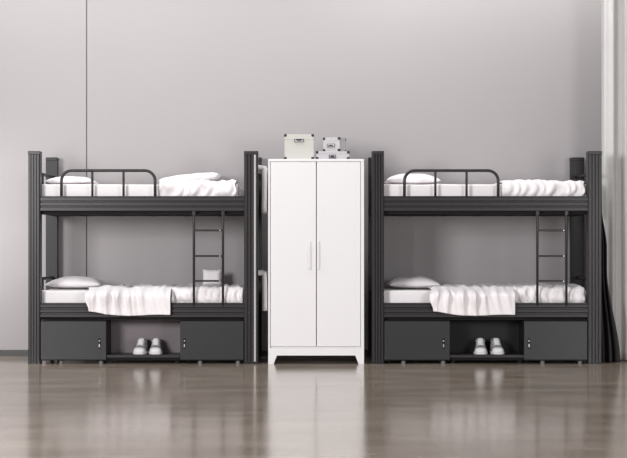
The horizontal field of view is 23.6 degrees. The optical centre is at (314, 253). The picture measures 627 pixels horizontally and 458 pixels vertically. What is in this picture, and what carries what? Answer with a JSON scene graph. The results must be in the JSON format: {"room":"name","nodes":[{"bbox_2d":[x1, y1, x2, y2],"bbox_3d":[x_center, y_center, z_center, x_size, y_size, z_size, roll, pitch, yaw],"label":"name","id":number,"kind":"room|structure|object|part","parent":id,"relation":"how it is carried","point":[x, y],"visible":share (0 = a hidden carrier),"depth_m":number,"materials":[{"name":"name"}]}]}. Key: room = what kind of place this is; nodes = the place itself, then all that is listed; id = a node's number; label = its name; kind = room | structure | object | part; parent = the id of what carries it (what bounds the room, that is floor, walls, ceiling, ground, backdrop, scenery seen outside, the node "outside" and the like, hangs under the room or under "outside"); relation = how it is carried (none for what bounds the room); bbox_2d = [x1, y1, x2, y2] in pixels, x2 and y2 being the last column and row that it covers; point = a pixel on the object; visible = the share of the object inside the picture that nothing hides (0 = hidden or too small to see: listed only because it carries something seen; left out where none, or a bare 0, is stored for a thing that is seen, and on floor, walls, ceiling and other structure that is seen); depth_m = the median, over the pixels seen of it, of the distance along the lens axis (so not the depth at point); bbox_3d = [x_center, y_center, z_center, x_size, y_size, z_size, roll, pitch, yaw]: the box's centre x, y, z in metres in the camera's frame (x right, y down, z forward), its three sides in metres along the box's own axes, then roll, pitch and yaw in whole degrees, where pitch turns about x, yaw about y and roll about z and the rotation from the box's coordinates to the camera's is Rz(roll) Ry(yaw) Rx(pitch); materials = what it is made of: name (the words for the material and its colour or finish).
{"room":"dormitory","nodes":[
{"label":"dormitory","id":0,"kind":"room"},
{"bbox_2d":[0,0,601,349],"bbox_3d":[0.000,-1.398,13.290,14.000,4.600,0.100,0,0,0],"label":"wall","id":1,"kind":"structure","parent":0,"point":[512,89],"depth_m":13.24,"materials":[{"name":"grey paint"}]},
{"bbox_2d":[86,0,86,288],"bbox_3d":[-2.016,-1.398,13.252,0.010,4.600,0.016,0,0,0],"label":"trim","id":2,"kind":"structure","parent":1,"relation":"attached to","point":[86,0],"depth_m":13.24,"materials":[{"name":"grey"}]},
{"bbox_2d":[0,350,367,355],"bbox_3d":[0.000,0.874,13.234,14.000,0.056,0.012,0,0,0],"label":"baseboard","id":3,"kind":"structure","parent":1,"relation":"attached to","point":[2,352],"depth_m":13.23,"materials":[{"name":"grey"}]},
{"bbox_2d":[0,356,626,457],"bbox_3d":[0.000,0.932,5.820,14.000,0.060,15.040,0,0,0],"label":"floor","id":4,"kind":"structure","parent":0,"point":[292,406],"depth_m":8.76,"materials":[{"name":"brown wood"}]},
{"bbox_2d":[41,320,110,363],"bbox_3d":[-1.983,0.724,12.450,0.538,0.355,0.316,0,0,0],"label":"storage cabinet","id":5,"kind":"object","parent":4,"relation":"on","point":[61,340],"visible":0.92,"depth_m":12.30,"materials":[{"name":"metal"}]},
{"bbox_2d":[106,320,180,362],"bbox_3d":[-1.410,0.724,12.460,0.603,0.355,0.296,0,0,0],"label":"shoe shelf","id":6,"kind":"object","parent":4,"relation":"on","point":[125,334],"visible":0.79,"depth_m":12.60,"materials":[{"name":"black metal"}]},
{"bbox_2d":[133,338,148,354],"bbox_3d":[-1.443,0.762,12.450,0.112,0.132,0.236,0,0,6],"label":"sneaker","id":7,"kind":"object","parent":6,"relation":"on","point":[141,348],"visible":1,"depth_m":12.40,"materials":[{"name":"grey fabric"}]},
{"bbox_3d":[-1.410,0.863,12.348,0.603,0.022,0.020,0,0,0],"label":"kick plate","id":8,"kind":"part","parent":6,"relation":"part of","materials":[{"name":"black metal"}]},
{"bbox_2d":[149,338,161,354],"bbox_3d":[-1.320,0.762,12.450,0.112,0.132,0.236,0,0,-3],"label":"sneaker","id":9,"kind":"object","parent":6,"relation":"on","point":[155,349],"visible":1,"depth_m":12.38,"materials":[{"name":"grey fabric"}]},
{"bbox_2d":[28,151,261,363],"bbox_3d":[-1.410,0.029,12.748,1.888,1.747,0.905,0,0,0],"label":"bunk bed","id":10,"kind":"object","parent":4,"relation":"on","point":[249,205],"visible":0.97,"depth_m":12.31,"materials":[{"name":"metal"}]},
{"bbox_3d":[-2.304,0.038,12.345,0.098,1.705,0.090,0,0,0],"label":"post","id":11,"kind":"part","parent":10,"relation":"part of","materials":[{"name":"black metal"}]},
{"bbox_3d":[-2.304,0.038,13.155,0.098,1.705,0.090,0,0,0],"label":"post","id":12,"kind":"part","parent":10,"relation":"part of","materials":[{"name":"black metal"}]},
{"bbox_3d":[-1.700,-0.562,12.336,0.796,0.273,0.025,0,0,0],"label":"guard rail","id":13,"kind":"part","parent":10,"relation":"part of","materials":[{"name":"black metal"}]},
{"bbox_2d":[42,184,241,195],"bbox_3d":[-1.452,-0.470,12.748,1.632,0.221,0.705,0,0,0],"label":"mattress","id":14,"kind":"object","parent":10,"relation":"on","point":[47,189],"visible":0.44,"depth_m":12.39,"materials":[{"name":"white fabric"}]},
{"bbox_2d":[45,176,98,183],"bbox_3d":[-2.074,-0.625,12.800,0.400,0.075,0.440,0,0,0],"label":"pillow","id":15,"kind":"object","parent":14,"relation":"on","point":[67,179],"visible":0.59,"depth_m":12.62,"materials":[{"name":"white fabric"}]},
{"bbox_2d":[159,172,221,180],"bbox_3d":[-1.072,-0.649,12.920,0.521,0.107,0.330,0,0,0],"label":"pillow","id":16,"kind":"object","parent":14,"relation":"on","point":[211,176],"visible":0.59,"depth_m":12.78,"materials":[{"name":"white fabric"}]},
{"bbox_2d":[159,179,237,195],"bbox_3d":[-0.965,-0.535,12.532,0.643,0.178,0.375,0,0,0],"label":"blanket","id":17,"kind":"object","parent":14,"relation":"on","point":[201,187],"visible":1,"depth_m":12.37,"materials":[{"name":"white fabric"}]},
{"bbox_3d":[-1.419,0.461,12.337,1.673,0.119,0.050,0,0,0],"label":"rail","id":18,"kind":"part","parent":10,"relation":"part of","materials":[{"name":"black metal"}]},
{"bbox_3d":[-1.419,-0.414,12.337,1.673,0.123,0.050,0,0,0],"label":"rail","id":19,"kind":"part","parent":10,"relation":"part of","materials":[{"name":"black metal"}]},
{"bbox_2d":[42,288,243,302],"bbox_3d":[-1.410,0.406,12.748,1.714,0.216,0.705,0,0,0],"label":"mattress","id":20,"kind":"object","parent":10,"relation":"on","point":[77,295],"visible":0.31,"depth_m":12.39,"materials":[{"name":"white fabric"}]},
{"bbox_2d":[45,276,106,287],"bbox_3d":[-2.045,0.242,12.865,0.486,0.102,0.440,0,0,0],"label":"pillow","id":21,"kind":"object","parent":20,"relation":"on","point":[70,281],"visible":0.91,"depth_m":12.68,"materials":[{"name":"white fabric"}]},
{"bbox_2d":[85,283,243,315],"bbox_3d":[-1.239,0.379,12.556,1.293,0.252,0.767,0,0,0],"label":"blanket","id":22,"kind":"object","parent":20,"relation":"on","point":[123,299],"visible":1,"depth_m":12.28,"materials":[{"name":"white fabric"}]},
{"bbox_2d":[203,269,221,284],"bbox_3d":[-0.892,0.208,13.012,0.171,0.154,0.098,0,0,2],"label":"cushion","id":23,"kind":"object","parent":20,"relation":"on","point":[207,274],"visible":0.8,"depth_m":12.97,"materials":[{"name":"white fabric"}]},
{"bbox_3d":[-0.995,0.024,12.325,0.021,0.816,0.030,0,0,0],"label":"ladder rail","id":24,"kind":"part","parent":10,"relation":"part of","materials":[{"name":"black metal"}]},
{"bbox_3d":[-0.756,0.024,12.325,0.021,0.816,0.030,0,0,0],"label":"ladder rail","id":25,"kind":"part","parent":10,"relation":"part of","materials":[{"name":"black metal"}]},
{"bbox_3d":[-0.525,0.038,12.345,0.115,1.705,0.090,0,0,0],"label":"post","id":26,"kind":"part","parent":10,"relation":"part of","materials":[{"name":"black metal"}]},
{"bbox_3d":[-0.525,0.038,13.155,0.115,1.705,0.090,0,0,0],"label":"post","id":27,"kind":"part","parent":10,"relation":"part of","materials":[{"name":"black metal"}]},
{"bbox_2d":[258,165,267,213],"bbox_3d":[-0.461,-0.543,12.749,0.138,0.392,0.663,0,0,0],"label":"sheet","id":28,"kind":"object","parent":10,"relation":"hanging from","point":[263,170],"visible":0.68,"depth_m":12.42,"materials":[{"name":"white fabric"}]},
{"bbox_2d":[258,270,267,310],"bbox_3d":[-0.461,0.305,12.751,0.137,0.333,0.663,0,0,0],"label":"sheet","id":29,"kind":"object","parent":10,"relation":"hanging from","point":[260,272],"visible":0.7,"depth_m":12.42,"materials":[{"name":"white fabric"}]},
{"bbox_2d":[180,320,243,363],"bbox_3d":[-0.846,0.724,12.450,0.522,0.355,0.316,0,0,0],"label":"storage cabinet","id":30,"kind":"object","parent":4,"relation":"on","point":[200,340],"visible":0.97,"depth_m":12.30,"materials":[{"name":"metal"}]},
{"bbox_2d":[268,159,363,363],"bbox_3d":[0.009,0.061,12.544,0.788,1.681,0.511,0,0,0],"label":"wardrobe","id":31,"kind":"object","parent":4,"relation":"on","point":[316,206],"visible":1,"depth_m":12.30,"materials":[{"name":"white wood"}]},
{"bbox_3d":[-0.178,0.002,12.309,0.373,1.513,0.021,0,0,0],"label":"door","id":32,"kind":"part","parent":31,"relation":"part of","materials":[{"name":"white metal"}]},
{"bbox_2d":[284,134,313,158],"bbox_3d":[-0.131,-0.884,12.507,0.247,0.209,0.310,0,0,0],"label":"storage box","id":33,"kind":"object","parent":31,"relation":"on","point":[297,146],"visible":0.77,"depth_m":12.36,"materials":[{"name":"white cardboard"}]},
{"bbox_3d":[-0.131,-0.964,12.510,0.243,0.045,0.300,0,0,0],"label":"box lid","id":34,"kind":"part","parent":33,"relation":"part of","materials":[{"name":"beige cardboard"}]},
{"bbox_3d":[-0.045,0.012,12.295,0.024,0.230,0.012,0,0,0],"label":"door handle","id":35,"kind":"part","parent":31,"relation":"part of","materials":[{"name":"white metal"}]},
{"bbox_3d":[0.026,0.012,12.295,0.024,0.230,0.012,0,0,0],"label":"door handle","id":36,"kind":"part","parent":31,"relation":"part of","materials":[{"name":"white metal"}]},
{"bbox_2d":[316,151,349,158],"bbox_3d":[0.145,-0.814,12.527,0.278,0.070,0.350,0,0,0],"label":"storage box","id":37,"kind":"object","parent":31,"relation":"on","point":[319,154],"visible":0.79,"depth_m":12.36,"materials":[{"name":"white cardboard"}]},
{"bbox_3d":[0.145,-0.836,12.530,0.274,0.022,0.340,0,0,0],"label":"box lid","id":38,"kind":"part","parent":37,"relation":"part of","materials":[{"name":"white cardboard"}]},
{"bbox_2d":[323,137,345,150],"bbox_3d":[0.162,-0.908,12.493,0.152,0.117,0.165,0,0,21],"label":"storage box","id":39,"kind":"object","parent":37,"relation":"on","point":[335,143],"visible":0.88,"depth_m":12.43,"materials":[{"name":"white cardboard"}]},
{"bbox_3d":[0.163,-0.951,12.496,0.148,0.028,0.155,0,0,21],"label":"box lid","id":40,"kind":"part","parent":39,"relation":"part of","materials":[{"name":"white cardboard"}]},
{"bbox_3d":[0.194,0.002,12.309,0.358,1.513,0.021,0,0,0],"label":"door","id":41,"kind":"part","parent":31,"relation":"part of","materials":[{"name":"white metal"}]},
{"bbox_2d":[384,320,449,363],"bbox_3d":[0.838,0.724,12.450,0.538,0.355,0.316,0,0,0],"label":"storage cabinet","id":42,"kind":"object","parent":4,"relation":"on","point":[404,340],"visible":0.91,"depth_m":12.30,"materials":[{"name":"metal"}]},
{"bbox_2d":[368,151,601,363],"bbox_3d":[1.410,0.029,12.750,1.888,1.747,0.902,0,0,0],"label":"bunk bed","id":43,"kind":"object","parent":4,"relation":"on","point":[379,205],"visible":0.95,"depth_m":12.31,"materials":[{"name":"metal"}]},
{"bbox_3d":[0.517,0.038,13.155,0.098,1.705,0.090,0,0,0],"label":"post","id":44,"kind":"part","parent":43,"relation":"part of","materials":[{"name":"black metal"}]},
{"bbox_3d":[0.517,0.038,12.345,0.098,1.705,0.090,0,0,0],"label":"post","id":45,"kind":"part","parent":43,"relation":"part of","materials":[{"name":"black metal"}]},
{"bbox_3d":[1.121,-0.562,12.336,0.796,0.273,0.025,0,0,0],"label":"guard rail","id":46,"kind":"part","parent":43,"relation":"part of","materials":[{"name":"black metal"}]},
{"bbox_2d":[384,184,585,195],"bbox_3d":[1.410,-0.470,12.748,1.714,0.221,0.705,0,0,0],"label":"mattress","id":47,"kind":"object","parent":43,"relation":"on","point":[389,189],"visible":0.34,"depth_m":12.39,"materials":[{"name":"white fabric"}]},
{"bbox_2d":[384,173,441,184],"bbox_3d":[0.828,-0.637,12.800,0.470,0.104,0.440,0,0,0],"label":"pillow","id":48,"kind":"object","parent":47,"relation":"on","point":[419,179],"visible":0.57,"depth_m":12.62,"materials":[{"name":"white fabric"}]},
{"bbox_2d":[495,179,584,195],"bbox_3d":[1.883,-0.535,12.701,0.696,0.178,0.714,0,0,0],"label":"blanket","id":49,"kind":"object","parent":47,"relation":"on","point":[519,187],"visible":0.96,"depth_m":12.37,"materials":[{"name":"white fabric"}]},
{"bbox_2d":[384,289,585,302],"bbox_3d":[1.410,0.405,12.748,1.714,0.217,0.705,0,0,0],"label":"mattress","id":50,"kind":"object","parent":43,"relation":"on","point":[390,295],"visible":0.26,"depth_m":12.40,"materials":[{"name":"white fabric"}]},
{"bbox_2d":[387,276,439,287],"bbox_3d":[0.845,0.241,12.865,0.444,0.104,0.440,0,0,0],"label":"pillow","id":51,"kind":"object","parent":50,"relation":"on","point":[416,281],"visible":0.95,"depth_m":12.68,"materials":[{"name":"white fabric"}]},
{"bbox_2d":[428,283,584,315],"bbox_3d":[1.583,0.378,12.621,1.294,0.254,0.876,0,0,0],"label":"blanket","id":52,"kind":"object","parent":50,"relation":"on","point":[483,299],"visible":0.97,"depth_m":12.28,"materials":[{"name":"white fabric"}]},
{"bbox_3d":[1.402,0.461,12.337,1.673,0.119,0.050,0,0,0],"label":"rail","id":53,"kind":"part","parent":43,"relation":"part of","materials":[{"name":"black metal"}]},
{"bbox_3d":[1.402,-0.414,12.337,1.673,0.123,0.050,0,0,0],"label":"rail","id":54,"kind":"part","parent":43,"relation":"part of","materials":[{"name":"black metal"}]},
{"bbox_3d":[1.826,0.024,12.325,0.021,0.816,0.030,0,0,0],"label":"ladder rail","id":55,"kind":"part","parent":43,"relation":"part of","materials":[{"name":"black metal"}]},
{"bbox_3d":[2.065,0.024,12.325,0.021,0.816,0.030,0,0,0],"label":"ladder rail","id":56,"kind":"part","parent":43,"relation":"part of","materials":[{"name":"black metal"}]},
{"bbox_3d":[2.296,0.038,13.155,0.115,1.705,0.090,0,0,0],"label":"post","id":57,"kind":"part","parent":43,"relation":"part of","materials":[{"name":"black metal"}]},
{"bbox_3d":[2.296,0.038,12.345,0.115,1.705,0.090,0,0,0],"label":"post","id":58,"kind":"part","parent":43,"relation":"part of","materials":[{"name":"black metal"}]},
{"bbox_2d":[449,320,523,362],"bbox_3d":[1.412,0.724,12.460,0.605,0.355,0.296,0,0,0],"label":"shoe shelf","id":59,"kind":"object","parent":4,"relation":"on","point":[463,333],"visible":0.73,"depth_m":12.60,"materials":[{"name":"black metal"}]},
{"bbox_2d":[474,338,486,354],"bbox_3d":[1.373,0.762,12.450,0.112,0.132,0.236,0,0,5],"label":"sneaker","id":60,"kind":"object","parent":59,"relation":"on","point":[480,348],"visible":1,"depth_m":12.38,"materials":[{"name":"grey fabric"}]},
{"bbox_3d":[1.412,0.863,12.348,0.605,0.022,0.020,0,0,0],"label":"kick plate","id":61,"kind":"part","parent":59,"relation":"part of","materials":[{"name":"black metal"}]},
{"bbox_2d":[489,338,503,354],"bbox_3d":[1.506,0.762,12.450,0.112,0.132,0.236,0,0,-3],"label":"sneaker","id":62,"kind":"object","parent":59,"relation":"on","point":[496,348],"visible":1,"depth_m":12.40,"materials":[{"name":"grey fabric"}]},
{"bbox_2d":[519,320,586,363],"bbox_3d":[1.976,0.724,12.450,0.519,0.355,0.316,0,0,0],"label":"storage cabinet","id":63,"kind":"object","parent":4,"relation":"on","point":[542,341],"visible":0.91,"depth_m":12.30,"materials":[{"name":"metal"}]},
{"bbox_2d":[602,217,619,362],"bbox_3d":[2.442,0.228,12.440,0.196,1.341,0.100,0,0,0],"label":"drape","id":64,"kind":"object","parent":4,"relation":"on","point":[610,349],"visible":0.67,"depth_m":12.42,"materials":[{"name":"grey fabric"}]},
{"bbox_2d":[602,0,626,359],"bbox_3d":[2.798,-0.903,12.641,0.754,3.590,0.081,0,0,0],"label":"curtain","id":65,"kind":"object","parent":4,"relation":"on","point":[614,12],"visible":0.83,"depth_m":12.64,"materials":[{"name":"fabric"}]}
]}

